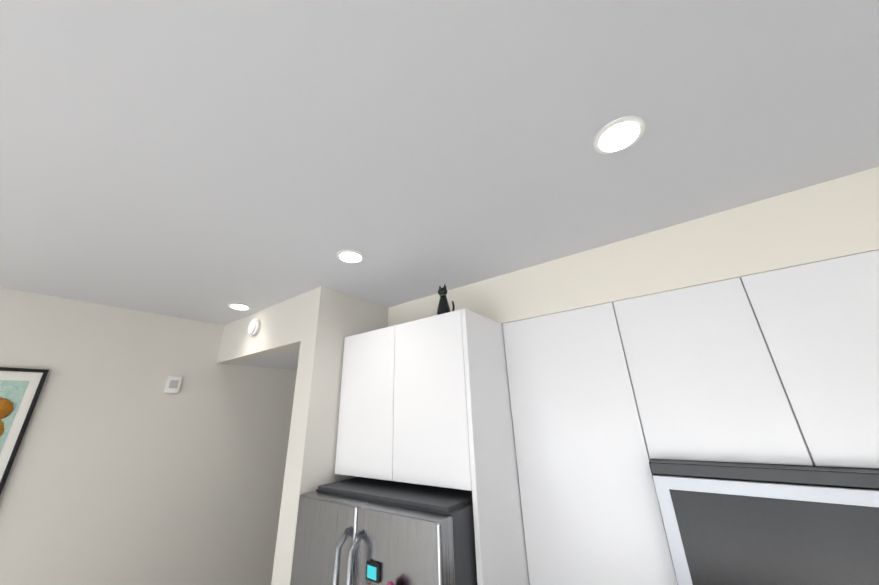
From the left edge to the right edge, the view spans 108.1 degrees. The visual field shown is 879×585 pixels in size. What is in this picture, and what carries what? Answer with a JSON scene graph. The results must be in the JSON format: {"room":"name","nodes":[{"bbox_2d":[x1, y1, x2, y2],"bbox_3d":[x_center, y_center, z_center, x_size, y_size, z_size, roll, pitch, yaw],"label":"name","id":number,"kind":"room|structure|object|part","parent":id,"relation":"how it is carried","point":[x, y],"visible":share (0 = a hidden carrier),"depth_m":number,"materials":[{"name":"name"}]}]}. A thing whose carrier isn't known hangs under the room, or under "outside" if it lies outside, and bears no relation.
{"room":"kitchen","nodes":[
{"label":"kitchen","id":0,"kind":"room"},
{"bbox_2d":[0,287,296,584],"bbox_3d":[-2.004,1.381,1.492,0.100,2.750,7.200,-16,-25,33],"label":"wall","id":1,"kind":"structure","parent":0,"point":[125,469],"depth_m":1.90,"materials":[{"name":"white paint"}]},
{"bbox_2d":[0,367,48,494],"bbox_3d":[-2.219,0.688,1.354,0.022,0.745,0.540,-16,-25,33],"label":"picture frame","id":2,"kind":"object","parent":1,"relation":"attached to","point":[20,389],"visible":0.98,"depth_m":1.58,"materials":[{"name":"black wood"}]},
{"bbox_2d":[0,415,3,450],"bbox_3d":[-2.143,0.652,1.480,0.002,0.148,0.147,-16,-25,33],"label":"flower","id":3,"kind":"object","parent":2,"relation":"on","point":[1,416],"depth_m":1.53,"materials":[{"name":"orange paper"}]},
{"bbox_2d":[0,397,13,422],"bbox_3d":[-2.132,0.563,1.529,0.002,0.109,0.108,-16,-25,33],"label":"flower","id":4,"kind":"object","parent":2,"relation":"on","point":[6,403],"depth_m":1.56,"materials":[{"name":"orange paper"}]},
{"bbox_2d":[0,375,29,494],"bbox_3d":[-2.222,0.632,1.376,0.002,0.506,0.440,-16,-25,33],"label":"art","id":5,"kind":"object","parent":2,"relation":"on","point":[14,391],"depth_m":1.57},
{"bbox_2d":[164,376,181,392],"bbox_3d":[-1.745,0.604,2.089,0.022,0.105,0.075,-16,-25,33],"label":"thermostat","id":6,"kind":"object","parent":1,"relation":"attached to","point":[173,384],"visible":1,"depth_m":2.08,"materials":[{"name":"white plastic"}]},
{"bbox_2d":[168,380,178,388],"bbox_3d":[-1.737,0.600,2.084,0.002,0.050,0.045,-16,-25,33],"label":"screen","id":7,"kind":"object","parent":6,"relation":"attached to","point":[172,384],"depth_m":2.08,"materials":[{"name":"grey plastic"}]},
{"bbox_2d":[217,292,306,364],"bbox_3d":[-1.160,0.272,2.127,1.080,0.285,0.120,-16,-25,33],"label":"wall","id":8,"kind":"structure","parent":0,"point":[280,329],"depth_m":2.01,"materials":[{"name":"white paint"}]},
{"bbox_2d":[248,319,259,335],"bbox_3d":[-1.216,0.227,2.083,0.116,0.116,0.032,-16,-25,33],"label":"smoke detector","id":9,"kind":"object","parent":8,"relation":"attached to","point":[253,327],"visible":1,"depth_m":2.06,"materials":[{"name":"white plastic"}]},
{"bbox_2d":[235,349,299,369],"bbox_3d":[-0.307,0.761,3.178,1.080,0.050,2.750,-16,-25,33],"label":"ceiling","id":10,"kind":"structure","parent":0,"point":[287,360],"depth_m":2.35,"materials":[{"name":"white paint"}]},
{"bbox_2d":[271,286,387,584],"bbox_3d":[0.185,1.647,2.409,0.140,2.750,2.870,-16,-25,33],"label":"wall column","id":11,"kind":"structure","parent":0,"point":[332,319],"depth_m":1.61,"materials":[{"name":"white paint"}]},
{"bbox_2d":[0,0,878,324],"bbox_3d":[-0.718,-0.764,-0.077,4.880,0.080,5.200,-16,-25,33],"label":"ceiling","id":12,"kind":"structure","parent":0,"point":[206,160],"depth_m":0.82,"materials":[{"name":"white paint"}]},
{"bbox_2d":[228,303,250,309],"bbox_3d":[-1.269,0.091,2.025,0.124,0.009,0.124,-16,-25,33],"label":"recessed light","id":13,"kind":"object","parent":12,"relation":"in","point":[238,306],"visible":1,"depth_m":2.01,"materials":[{"name":"white plastic"}]},
{"bbox_2d":[336,250,364,262],"bbox_3d":[-0.400,-0.160,1.436,0.124,0.009,0.124,-16,-25,33],"label":"recessed light","id":14,"kind":"object","parent":12,"relation":"in","point":[350,256],"visible":1,"depth_m":1.42,"materials":[{"name":"white plastic"}]},
{"bbox_2d":[593,116,645,154],"bbox_3d":[0.474,-0.412,0.844,0.124,0.009,0.124,-16,-25,33],"label":"recessed light","id":15,"kind":"object","parent":12,"relation":"in","point":[619,135],"visible":1,"depth_m":0.83,"materials":[{"name":"white plastic"}]},
{"bbox_2d":[388,167,878,326],"bbox_3d":[1.035,-0.097,1.382,3.160,0.260,0.350,-16,-25,33],"label":"wall","id":16,"kind":"structure","parent":0,"point":[833,219],"depth_m":1.22,"materials":[{"name":"white paint"}]},
{"bbox_2d":[335,325,394,480],"bbox_3d":[-0.161,0.617,1.833,0.390,0.678,0.698,-16,-25,33],"label":"upper cabinet","id":17,"kind":"object","parent":16,"relation":"attached to","point":[366,424],"depth_m":1.55,"materials":[{"name":"white paint"}]},
{"bbox_3d":[-0.362,0.526,1.574,0.386,0.676,0.018,-16,-25,33],"label":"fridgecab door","id":18,"kind":"part","parent":17,"relation":"part of","materials":[{"name":"white paint"}]},
{"bbox_2d":[391,308,514,497],"bbox_3d":[0.153,0.526,1.620,0.390,0.678,0.698,-16,-25,33],"label":"upper cabinet","id":19,"kind":"object","parent":16,"relation":"attached to","point":[453,427],"depth_m":1.33,"materials":[{"name":"white paint"}]},
{"bbox_3d":[-0.049,0.435,1.362,0.386,0.676,0.018,-16,-25,33],"label":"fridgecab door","id":20,"kind":"part","parent":19,"relation":"part of","materials":[{"name":"white paint"}]},
{"bbox_2d":[437,284,454,314],"bbox_3d":[0.033,0.043,1.554,0.106,0.184,0.072,-16,-25,33],"label":"cat figurine","id":21,"kind":"object","parent":19,"relation":"on","point":[443,306],"visible":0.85,"depth_m":1.54,"materials":[{"name":"black ceramic"}]},
{"bbox_2d":[499,302,666,584],"bbox_3d":[0.642,0.638,1.431,0.513,1.052,0.348,-16,-25,33],"label":"upper cabinet","id":22,"kind":"object","parent":16,"relation":"attached to","point":[579,438],"depth_m":1.27,"materials":[{"name":"white paint"}]},
{"bbox_3d":[0.546,0.600,1.303,0.507,1.064,0.019,-16,-25,33],"label":"door","id":23,"kind":"part","parent":22,"relation":"part of","materials":[{"name":"white paint"}]},
{"bbox_2d":[615,276,822,461],"bbox_3d":[1.005,0.314,1.261,0.407,0.588,0.348,-16,-25,33],"label":"upper cabinet","id":24,"kind":"object","parent":16,"relation":"attached to","point":[724,432],"depth_m":1.10,"materials":[{"name":"white paint"}]},
{"bbox_3d":[0.908,0.271,1.135,0.403,0.590,0.019,-16,-25,33],"label":"door","id":25,"kind":"part","parent":24,"relation":"part of","materials":[{"name":"white paint"}]},
{"bbox_2d":[747,250,878,465],"bbox_3d":[1.328,0.221,1.043,0.394,0.588,0.348,-16,-25,33],"label":"upper cabinet","id":26,"kind":"object","parent":16,"relation":"attached to","point":[822,317],"depth_m":0.95,"materials":[{"name":"white paint"}]},
{"bbox_3d":[1.230,0.178,0.917,0.390,0.590,0.019,-16,-25,33],"label":"door","id":27,"kind":"part","parent":26,"relation":"part of","materials":[{"name":"white paint"}]},
{"bbox_2d":[639,454,878,584],"bbox_3d":[1.078,0.761,0.963,0.635,0.456,0.459,-16,-25,33],"label":"wall oven","id":28,"kind":"object","parent":0,"relation":"attached to","point":[719,521],"depth_m":0.89,"materials":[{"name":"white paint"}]},
{"bbox_2d":[648,448,878,584],"bbox_3d":[1.142,0.743,0.920,0.795,0.456,0.458,-16,-25,33],"label":"microwave","id":29,"kind":"object","parent":28,"relation":"in","point":[724,521],"depth_m":0.89,"materials":[{"name":"grey"}]},
{"bbox_3d":[-0.033,2.149,-0.308,4.880,0.080,7.200,-16,-25,33],"label":"floor","id":30,"kind":"structure","parent":0,"visible":0},
{"bbox_2d":[290,477,476,584],"bbox_3d":[-0.054,1.712,1.176,0.766,1.780,0.896,-16,-25,33],"label":"fridge","id":31,"kind":"object","parent":30,"relation":"on","point":[361,531],"visible":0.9,"depth_m":1.12,"materials":[{"name":"grey metal"}]},
{"bbox_3d":[-0.424,1.320,1.149,0.381,1.000,0.077,-16,-25,33],"label":"door","id":32,"kind":"part","parent":31,"relation":"part of","materials":[{"name":"silver metal"}]},
{"bbox_3d":[-0.338,1.274,1.008,0.024,0.877,0.072,-16,-25,33],"label":"handle","id":33,"kind":"part","parent":31,"relation":"part of","materials":[{"name":"silver metal"}]},
{"bbox_3d":[-0.282,1.258,0.969,0.024,0.877,0.072,-16,-25,33],"label":"handle","id":34,"kind":"part","parent":31,"relation":"part of","materials":[{"name":"silver metal"}]},
{"bbox_3d":[-0.114,1.230,0.939,0.381,1.000,0.077,-16,-25,33],"label":"door","id":35,"kind":"part","parent":31,"relation":"part of","materials":[{"name":"silver metal"}]}
]}

